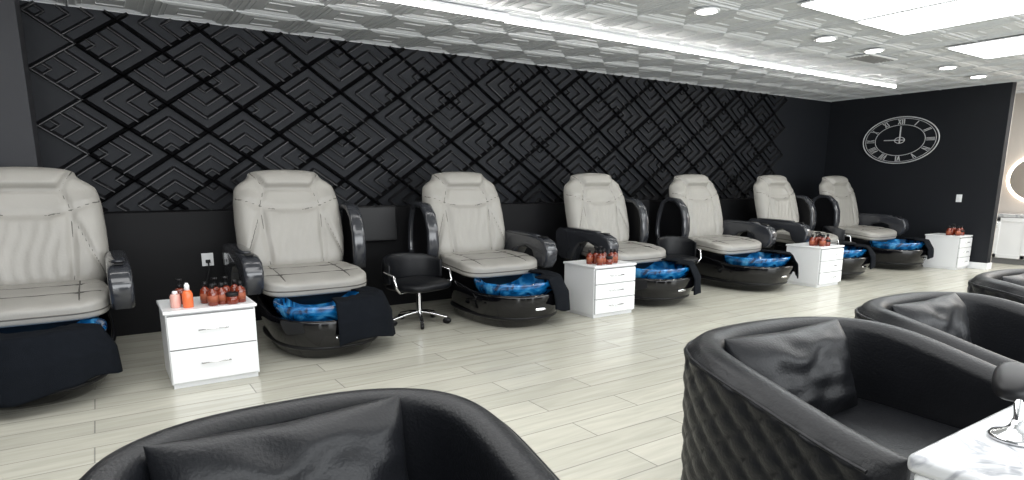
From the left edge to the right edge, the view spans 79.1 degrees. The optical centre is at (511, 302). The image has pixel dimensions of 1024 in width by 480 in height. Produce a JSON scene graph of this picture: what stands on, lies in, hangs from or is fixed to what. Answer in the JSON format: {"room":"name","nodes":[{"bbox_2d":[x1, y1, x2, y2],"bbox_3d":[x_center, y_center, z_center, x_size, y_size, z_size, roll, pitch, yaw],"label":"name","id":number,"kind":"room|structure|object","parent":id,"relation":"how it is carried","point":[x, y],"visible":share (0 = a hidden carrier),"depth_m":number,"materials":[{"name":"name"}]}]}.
{"room":"salon","nodes":[
{"label":"salon","id":0,"kind":"room"},
{"bbox_2d":[0,0,42,166],"bbox_3d":[-5.038,-0.926,4.399,2.730,2.840,0.550,-7,13,-33],"label":"wall","id":1,"kind":"structure","parent":0,"point":[19,139],"depth_m":4.77,"materials":[{"name":"grey paint"}]},
{"bbox_2d":[19,0,830,211],"bbox_3d":[0.444,-1.692,8.337,16.300,2.840,0.120,-7,13,-33],"label":"wall","id":2,"kind":"structure","parent":0,"point":[803,142],"depth_m":6.71,"materials":[{"name":"grey paint"}]},
{"bbox_2d":[20,0,787,211],"bbox_3d":[0.380,-2.191,8.098,10.584,1.764,0.042,-7,13,-33],"label":"wall panel","id":3,"kind":"object","parent":2,"relation":"attached to","point":[114,19],"visible":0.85,"depth_m":6.85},
{"bbox_2d":[103,196,821,336],"bbox_3d":[1.054,-0.852,8.604,11.970,1.090,0.380,-7,13,-33],"label":"wall","id":4,"kind":"structure","parent":0,"point":[161,247],"depth_m":5.77,"materials":[{"name":"black paint"}]},
{"bbox_2d":[201,253,213,281],"bbox_3d":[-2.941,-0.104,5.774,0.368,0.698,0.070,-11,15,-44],"label":"power outlet","id":5,"kind":"object","parent":4,"relation":"attached to","point":[207,258],"visible":0.85,"depth_m":5.81,"materials":[{"name":"white plastic"}]},
{"bbox_2d":[357,205,397,241],"bbox_3d":[-1.472,-0.840,6.521,0.480,0.380,0.251,-7,13,-33],"label":"wall panel","id":6,"kind":"object","parent":4,"relation":"attached to","point":[379,221],"visible":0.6,"depth_m":6.45,"materials":[{"name":"black plastic"}]},
{"bbox_2d":[641,200,649,217],"bbox_3d":[1.635,-1.230,8.530,0.480,0.380,0.251,-7,13,-33],"label":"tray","id":7,"kind":"object","parent":4,"relation":"attached to","point":[645,202],"visible":0.2,"depth_m":8.51,"materials":[{"name":"black plastic"}]},
{"bbox_2d":[0,262,1023,479],"bbox_3d":[3.479,0.492,4.808,17.100,0.100,9.900,-7,13,-33],"label":"floor","id":8,"kind":"structure","parent":0,"point":[600,398],"depth_m":4.26,"materials":[{"name":"beige wood"}]},
{"bbox_2d":[0,167,135,409],"bbox_3d":[-3.253,-0.179,4.157,1.197,1.466,1.732,-7,13,-33],"label":"chair","id":9,"kind":"object","parent":8,"relation":"on","point":[58,344],"visible":1,"depth_m":4.33,"materials":[{"name":"grey leather"}]},
{"bbox_2d":[0,279,110,327],"bbox_3d":[-3.357,-0.013,4.357,0.900,0.170,0.800,-7,16,-33],"label":"seat cushion","id":10,"kind":"object","parent":9,"relation":"on","point":[24,303],"depth_m":4.21,"materials":[{"name":"beige leather"}]},
{"bbox_2d":[0,323,122,407],"bbox_3d":[-2.934,0.363,3.716,0.999,0.388,0.485,-7,13,-33],"label":"towel","id":11,"kind":"object","parent":9,"relation":"hanging from","point":[60,360],"depth_m":3.65,"materials":[{"name":"black fabric"}]},
{"bbox_2d":[77,317,107,330],"bbox_3d":[-3.048,0.267,3.932,0.830,0.195,0.765,-7,13,-33],"label":"bowl","id":12,"kind":"object","parent":9,"relation":"on","point":[104,324],"depth_m":4.20,"materials":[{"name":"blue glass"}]},
{"bbox_2d":[156,276,259,388],"bbox_3d":[-2.139,0.166,4.368,0.574,0.708,0.538,-7,13,-33],"label":"drawer cabinet","id":13,"kind":"object","parent":8,"relation":"on","point":[210,337],"visible":1,"depth_m":4.19,"materials":[{"name":"white laminate"}]},
{"bbox_2d":[222,170,395,357],"bbox_3d":[-1.696,-0.397,5.275,1.197,1.466,1.722,-7,13,-33],"label":"chair","id":14,"kind":"object","parent":8,"relation":"on","point":[302,254],"visible":1,"depth_m":5.38,"materials":[{"name":"grey leather"}]},
{"bbox_2d":[263,261,365,296],"bbox_3d":[-1.803,-0.229,5.467,0.900,0.170,0.800,-7,16,-33],"label":"seat cushion","id":15,"kind":"object","parent":14,"relation":"on","point":[281,278],"depth_m":5.25,"materials":[{"name":"beige leather"}]},
{"bbox_2d":[273,291,358,320],"bbox_3d":[-1.494,0.051,5.043,0.830,0.195,0.765,-7,13,-33],"label":"bowl","id":16,"kind":"object","parent":14,"relation":"on","point":[319,305],"depth_m":4.97,"materials":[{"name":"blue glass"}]},
{"bbox_2d":[332,286,395,346],"bbox_3d":[-1.174,0.105,5.050,0.411,0.391,0.894,1,11,5],"label":"towel","id":17,"kind":"object","parent":14,"relation":"hanging from","point":[359,318],"depth_m":4.78,"materials":[{"name":"black fabric"}]},
{"bbox_2d":[79,388,559,479],"bbox_3d":[-0.420,0.701,1.455,1.051,0.769,0.925,-7,13,-31],"label":"armchair","id":18,"kind":"object","parent":8,"relation":"on","point":[380,433],"visible":1,"depth_m":1.57,"materials":[{"name":"black leather"}]},
{"bbox_2d":[143,395,408,479],"bbox_3d":[-0.538,0.484,1.550,0.620,0.397,0.188,-7,-3,-33],"label":"pillow","id":19,"kind":"object","parent":18,"relation":"on","point":[365,441],"depth_m":1.51,"materials":[{"name":"black leather"}]},
{"bbox_2d":[382,252,452,328],"bbox_3d":[-0.924,-0.136,6.019,0.594,0.668,0.740,9,14,39],"label":"office chair","id":20,"kind":"object","parent":8,"relation":"on","point":[402,272],"visible":0.99,"depth_m":6.02,"materials":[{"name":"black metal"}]},
{"bbox_2d":[407,172,569,327],"bbox_3d":[-0.159,-0.594,6.290,1.197,1.466,1.725,-7,13,-33],"label":"chair","id":21,"kind":"object","parent":8,"relation":"on","point":[458,220],"visible":0.98,"depth_m":6.38,"materials":[{"name":"grey leather"}]},
{"bbox_2d":[440,249,536,277],"bbox_3d":[-0.261,-0.427,6.488,0.900,0.170,0.800,-7,16,-33],"label":"seat cushion","id":22,"kind":"object","parent":21,"relation":"on","point":[463,263],"depth_m":6.27,"materials":[{"name":"beige leather"}]},
{"bbox_2d":[474,273,551,295],"bbox_3d":[0.049,-0.147,6.064,0.830,0.195,0.765,-7,13,-33],"label":"bowl","id":23,"kind":"object","parent":21,"relation":"on","point":[502,284],"depth_m":5.84,"materials":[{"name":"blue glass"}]},
{"bbox_2d":[528,269,569,310],"bbox_3d":[0.381,-0.127,6.129,0.389,0.354,0.816,-2,11,-8],"label":"towel","id":24,"kind":"object","parent":21,"relation":"on","point":[556,292],"depth_m":5.86,"materials":[{"name":"black fabric"}]},
{"bbox_2d":[563,246,636,317],"bbox_3d":[0.927,-0.254,6.527,0.574,0.708,0.538,-7,13,-33],"label":"cart","id":25,"kind":"object","parent":8,"relation":"on","point":[599,285],"visible":0.98,"depth_m":6.34,"materials":[{"name":"white laminate"}]},
{"bbox_2d":[556,173,700,306],"bbox_3d":[1.423,-0.791,7.302,1.197,1.466,1.704,-7,13,-33],"label":"chair","id":26,"kind":"object","parent":8,"relation":"on","point":[597,212],"visible":0.88,"depth_m":7.44,"materials":[{"name":"grey leather"}]},
{"bbox_2d":[581,241,665,263],"bbox_3d":[1.320,-0.621,7.487,0.900,0.170,0.800,-7,16,-33],"label":"seat cushion","id":27,"kind":"object","parent":26,"relation":"on","point":[639,252],"depth_m":7.28,"materials":[{"name":"beige leather"}]},
{"bbox_2d":[635,260,690,278],"bbox_3d":[1.630,-0.341,7.062,0.830,0.195,0.765,-7,13,-33],"label":"bowl","id":28,"kind":"object","parent":26,"relation":"on","point":[645,269],"depth_m":6.80,"materials":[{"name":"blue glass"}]},
{"bbox_2d":[661,257,700,294],"bbox_3d":[1.965,-0.327,7.140,0.386,0.342,0.783,-2,11,-10],"label":"towel","id":29,"kind":"object","parent":26,"relation":"on","point":[690,272],"depth_m":6.87,"materials":[{"name":"black fabric"}]},
{"bbox_2d":[656,236,701,290],"bbox_3d":[2.102,-0.506,7.923,0.598,0.668,0.481,-3,11,-16],"label":"stool","id":30,"kind":"object","parent":8,"relation":"on","point":[677,247],"visible":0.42,"depth_m":8.03,"materials":[{"name":"black leather"}]},
{"bbox_2d":[655,174,798,290],"bbox_3d":[2.937,-0.978,8.262,1.197,1.466,1.676,-7,13,-33],"label":"chair","id":31,"kind":"object","parent":8,"relation":"on","point":[691,210],"visible":0.95,"depth_m":8.28,"materials":[{"name":"grey leather"}]},
{"bbox_2d":[688,235,761,254],"bbox_3d":[2.848,-0.806,8.439,0.900,0.170,0.800,-7,16,-33],"label":"seat cushion","id":32,"kind":"object","parent":31,"relation":"on","point":[708,244],"depth_m":8.18,"materials":[{"name":"beige leather"}]},
{"bbox_2d":[723,252,790,266],"bbox_3d":[3.158,-0.526,8.015,0.830,0.195,0.765,-7,13,-33],"label":"bowl","id":33,"kind":"object","parent":31,"relation":"on","point":[732,259],"depth_m":7.82,"materials":[{"name":"blue glass"}]},
{"bbox_2d":[761,249,798,278],"bbox_3d":[3.502,-0.514,8.117,0.352,0.344,0.689,-3,11,-14],"label":"towel","id":34,"kind":"object","parent":31,"relation":"on","point":[765,254],"depth_m":8.02,"materials":[{"name":"fabric"}]},
{"bbox_2d":[747,175,875,279],"bbox_3d":[4.479,-1.158,9.188,1.197,1.466,1.716,-7,13,-33],"label":"chair","id":35,"kind":"object","parent":8,"relation":"on","point":[792,216],"visible":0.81,"depth_m":9.38,"materials":[{"name":"grey leather"}]},
{"bbox_2d":[776,231,837,243],"bbox_3d":[4.374,-0.989,9.378,0.900,0.170,0.800,-7,16,-33],"label":"seat cushion","id":36,"kind":"object","parent":35,"relation":"on","point":[783,237],"depth_m":9.19,"materials":[{"name":"beige leather"}]},
{"bbox_2d":[843,245,867,257],"bbox_3d":[4.683,-0.709,8.954,0.830,0.195,0.765,-7,13,-33],"label":"bowl","id":37,"kind":"object","parent":35,"relation":"on","point":[850,251],"depth_m":8.66,"materials":[{"name":"blue glass"}]},
{"bbox_2d":[840,242,875,268],"bbox_3d":[5.020,-0.681,8.977,0.375,0.346,0.792,0,11,1],"label":"towel","id":38,"kind":"object","parent":35,"relation":"on","point":[867,252],"depth_m":8.71,"materials":[{"name":"fabric"}]},
{"bbox_2d":[786,232,844,287],"bbox_3d":[4.079,-0.609,8.352,0.544,0.708,0.538,-7,13,-33],"label":"cart","id":39,"kind":"object","parent":8,"relation":"on","point":[819,261],"visible":0.99,"depth_m":8.17,"materials":[{"name":"white laminate"}]},
{"bbox_2d":[822,226,855,244],"bbox_3d":[5.177,-0.881,9.853,0.598,0.668,0.481,-11,15,-44],"label":"stool","id":40,"kind":"object","parent":8,"relation":"on","point":[839,232],"visible":0.21,"depth_m":10.00,"materials":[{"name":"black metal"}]},
{"bbox_2d":[681,316,1012,479],"bbox_3d":[1.246,0.523,2.350,1.177,0.777,1.036,-6,12,-27],"label":"armchair","id":41,"kind":"object","parent":8,"relation":"on","point":[810,397],"visible":0.94,"depth_m":2.31,"materials":[{"name":"black leather"}]},
{"bbox_2d":[724,319,857,415],"bbox_3d":[1.125,0.299,2.468,0.694,0.410,0.221,-6,-3,-29],"label":"pillow","id":42,"kind":"object","parent":41,"relation":"on","point":[811,362],"depth_m":2.40,"materials":[{"name":"black leather"}]},
{"bbox_2d":[830,398,960,479],"bbox_3d":[1.284,0.560,2.284,0.874,0.170,0.874,-6,12,-27],"label":"seat cushion","id":43,"kind":"object","parent":41,"relation":"on","point":[905,427],"depth_m":2.38,"materials":[{"name":"black leather"}]},
{"bbox_2d":[812,176,933,269],"bbox_3d":[5.968,-1.348,10.169,1.197,1.466,1.725,-7,13,-33],"label":"chair","id":44,"kind":"object","parent":8,"relation":"on","point":[835,204],"visible":0.88,"depth_m":10.22,"materials":[{"name":"grey leather"}]},
{"bbox_2d":[838,225,896,240],"bbox_3d":[5.866,-1.181,10.367,0.900,0.170,0.800,-7,16,-33],"label":"seat cushion","id":45,"kind":"object","parent":44,"relation":"on","point":[857,232],"depth_m":10.10,"materials":[{"name":"beige leather"}]},
{"bbox_2d":[869,239,924,249],"bbox_3d":[6.175,-0.901,9.942,0.830,0.195,0.765,-7,13,-33],"label":"bowl","id":46,"kind":"object","parent":44,"relation":"on","point":[876,244],"depth_m":9.72,"materials":[{"name":"blue glass"}]},
{"bbox_2d":[903,237,933,258],"bbox_3d":[6.509,-0.864,9.907,0.381,0.342,0.805,2,11,11],"label":"towel","id":47,"kind":"object","parent":44,"relation":"on","point":[928,253],"depth_m":9.63,"materials":[{"name":"black fabric"}]},
{"bbox_2d":[855,291,1023,365],"bbox_3d":[2.237,0.394,3.010,1.104,0.777,0.972,-6,13,-30],"label":"armchair","id":48,"kind":"object","parent":8,"relation":"on","point":[990,329],"visible":0.39,"depth_m":3.16,"materials":[{"name":"black leather"}]},
{"bbox_2d":[891,292,971,342],"bbox_3d":[2.116,0.174,3.113,0.651,0.404,0.201,-7,-3,-32],"label":"pillow","id":49,"kind":"object","parent":48,"relation":"on","point":[947,313],"depth_m":3.05,"materials":[{"name":"black leather"}]},
{"bbox_2d":[922,224,972,269],"bbox_3d":[7.017,-0.923,9.970,0.444,0.708,0.538,-7,13,-33],"label":"cart","id":50,"kind":"object","parent":8,"relation":"on","point":[952,248],"visible":1,"depth_m":9.81,"materials":[{"name":"white laminate"}]},
{"bbox_2d":[907,402,1023,479],"bbox_3d":[1.738,0.658,1.727,1.700,0.750,0.500,-7,13,-33],"label":"table","id":51,"kind":"object","parent":8,"relation":"on","point":[969,453],"visible":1,"depth_m":1.39,"materials":[{"name":"white stone"}]},
{"bbox_2d":[986,362,1023,447],"bbox_3d":[1.227,0.239,1.518,0.108,0.151,0.242,6,12,28],"label":"lamp","id":52,"kind":"object","parent":51,"relation":"on","point":[1007,383],"visible":1,"depth_m":1.48,"materials":[{"name":"silver metal"}]},
{"bbox_2d":[967,269,1023,303],"bbox_3d":[3.454,0.217,3.924,1.104,0.777,0.925,-7,13,-33],"label":"armchair","id":53,"kind":"object","parent":8,"relation":"on","point":[1008,284],"visible":0.32,"depth_m":3.83,"materials":[{"name":"black leather"}]},
{"bbox_2d":[1000,273,1023,285],"bbox_3d":[3.330,-0.001,4.013,0.651,0.400,0.189,-8,-3,-35],"label":"pillow","id":54,"kind":"object","parent":53,"relation":"on","point":[1015,279],"depth_m":3.84,"materials":[{"name":"grey leather"}]},
{"bbox_2d":[991,213,1023,264],"bbox_3d":[8.658,-1.050,10.301,0.554,0.830,1.940,-7,13,-33],"label":"vanity cabinet","id":55,"kind":"object","parent":8,"relation":"on","point":[1008,246],"visible":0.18,"depth_m":10.38,"materials":[{"name":"grey wood"}]},
{"bbox_2d":[998,213,1023,217],"bbox_3d":[8.672,-1.435,10.236,0.520,0.050,1.940,-7,13,-33],"label":"countertop","id":56,"kind":"structure","parent":55,"relation":"on","point":[1017,215],"depth_m":10.35,"materials":[{"name":"white stone"}]},
{"bbox_2d":[23,0,1023,101],"bbox_3d":[3.479,-2.405,4.245,17.100,0.138,9.900,-7,13,-33],"label":"ceiling","id":57,"kind":"structure","parent":0,"point":[129,4],"depth_m":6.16,"materials":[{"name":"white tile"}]},
{"bbox_2d":[382,0,508,20],"bbox_3d":[-2.005,-2.292,4.248,4.720,0.060,0.040,-7,13,-33],"label":"ceiling light","id":58,"kind":"object","parent":57,"relation":"attached to","point":[431,4],"visible":1,"depth_m":5.22,"materials":[{"name":"white plastic"}]},
{"bbox_2d":[505,15,734,59],"bbox_3d":[1.264,-2.712,6.408,3.200,0.060,0.040,-7,13,-33],"label":"ceiling light","id":59,"kind":"object","parent":57,"relation":"attached to","point":[511,19],"visible":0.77,"depth_m":6.23,"materials":[{"name":"white plastic"}]},
{"bbox_2d":[694,7,719,14],"bbox_3d":[1.694,-2.535,5.389,0.220,0.015,0.220,-7,13,-33],"label":"recessed light","id":60,"kind":"object","parent":57,"relation":"in","point":[705,10],"visible":1,"depth_m":5.37,"materials":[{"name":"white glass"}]},
{"bbox_2d":[731,56,896,87],"bbox_3d":[4.210,-3.094,8.371,3.880,0.060,0.040,-7,13,-33],"label":"ceiling light","id":61,"kind":"object","parent":57,"relation":"attached to","point":[736,58],"visible":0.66,"depth_m":8.17,"materials":[{"name":"white plastic"}]},
{"bbox_2d":[814,36,837,41],"bbox_3d":[3.256,-2.738,6.434,0.220,0.015,0.220,-7,13,-33],"label":"recessed light","id":62,"kind":"object","parent":57,"relation":"in","point":[824,38],"visible":1,"depth_m":6.41,"materials":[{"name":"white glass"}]},
{"bbox_2d":[846,53,897,63],"bbox_3d":[4.329,-2.935,7.457,0.600,0.020,0.300,-7,13,-33],"label":"ceiling vent","id":63,"kind":"object","parent":57,"relation":"in","point":[871,58],"visible":1,"depth_m":7.40,"materials":[{"name":"white metal"}]},
{"bbox_2d":[797,0,948,19],"bbox_3d":[3.088,-2.446,4.944,0.910,0.020,1.190,-7,13,-33],"label":"panel light","id":64,"kind":"object","parent":57,"relation":"in","point":[850,9],"depth_m":5.20,"materials":[{"name":"white plastic"}]},
{"bbox_2d":[863,48,884,52],"bbox_3d":[4.091,-2.850,7.009,0.220,0.015,0.220,-7,13,-33],"label":"recessed light","id":65,"kind":"object","parent":57,"relation":"in","point":[874,50],"visible":1,"depth_m":6.97,"materials":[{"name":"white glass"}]},
{"bbox_2d":[854,0,1023,34],"bbox_3d":[3.873,-2.555,5.505,0.910,0.020,1.180,-7,13,-33],"label":"panel light","id":66,"kind":"object","parent":57,"relation":"in","point":[953,12],"depth_m":5.48,"materials":[{"name":"white plastic"}]},
{"bbox_2d":[938,66,957,69],"bbox_3d":[5.650,-3.051,8.040,0.220,0.015,0.220,-7,13,-33],"label":"recessed light","id":67,"kind":"object","parent":57,"relation":"in","point":[942,67],"visible":1,"depth_m":8.00,"materials":[{"name":"white glass"}]},
{"bbox_2d":[969,75,987,77],"bbox_3d":[6.558,-3.183,8.722,0.220,0.015,0.220,-7,13,-33],"label":"recessed light","id":68,"kind":"object","parent":57,"relation":"in","point":[974,76],"visible":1,"depth_m":8.67,"materials":[{"name":"white glass"}]},
{"bbox_2d":[945,35,1023,58],"bbox_3d":[5.568,-2.775,6.637,1.050,0.020,1.240,-7,13,-33],"label":"panel light","id":69,"kind":"object","parent":57,"relation":"in","point":[1014,45],"depth_m":6.83,"materials":[{"name":"white plastic"}]},
{"bbox_2d":[824,82,1016,262],"bbox_3d":[6.776,-2.154,10.715,0.140,2.840,2.800,-7,13,-33],"label":"wall","id":70,"kind":"structure","parent":0,"point":[973,123],"depth_m":10.28,"materials":[{"name":"grey paint"}]},
{"bbox_2d":[863,116,939,163],"bbox_3d":[6.637,-2.788,10.620,0.018,0.787,1.237,-7,13,-33],"label":"wall clock","id":71,"kind":"object","parent":70,"relation":"attached to","point":[901,118],"visible":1,"depth_m":10.62,"materials":[{"name":"white metal"}]},
{"bbox_2d":[956,194,961,201],"bbox_3d":[7.206,-1.688,9.996,0.016,0.120,0.080,-7,13,-33],"label":"light switch","id":72,"kind":"object","parent":70,"relation":"attached to","point":[958,196],"visible":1,"depth_m":9.99,"materials":[{"name":"white plastic"}]},
{"bbox_2d":[966,262,985,268],"bbox_3d":[6.821,-0.769,10.770,0.015,0.100,2.400,-7,13,-33],"label":"baseboard","id":73,"kind":"structure","parent":70,"relation":"attached to","point":[976,265],"depth_m":9.88,"materials":[{"name":"white laminate"}]},
{"bbox_2d":[985,263,991,269],"bbox_3d":[7.554,-0.585,9.825,0.190,0.100,0.015,-7,13,-33],"label":"trim","id":74,"kind":"structure","parent":70,"relation":"attached to","point":[988,265],"depth_m":9.80,"materials":[{"name":"white laminate"}]},
{"bbox_2d":[990,86,1023,262],"bbox_3d":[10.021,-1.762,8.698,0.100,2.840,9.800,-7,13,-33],"label":"wall","id":75,"kind":"structure","parent":0,"point":[1008,203],"depth_m":10.62,"materials":[{"name":"beige paint"}]},
{"bbox_2d":[1006,158,1023,200],"bbox_3d":[8.826,-2.080,10.336,0.044,0.842,0.962,-7,13,-33],"label":"mirror","id":76,"kind":"object","parent":75,"relation":"attached to","point":[1015,177],"visible":1,"depth_m":10.61,"materials":[{"name":"beige mirror"}]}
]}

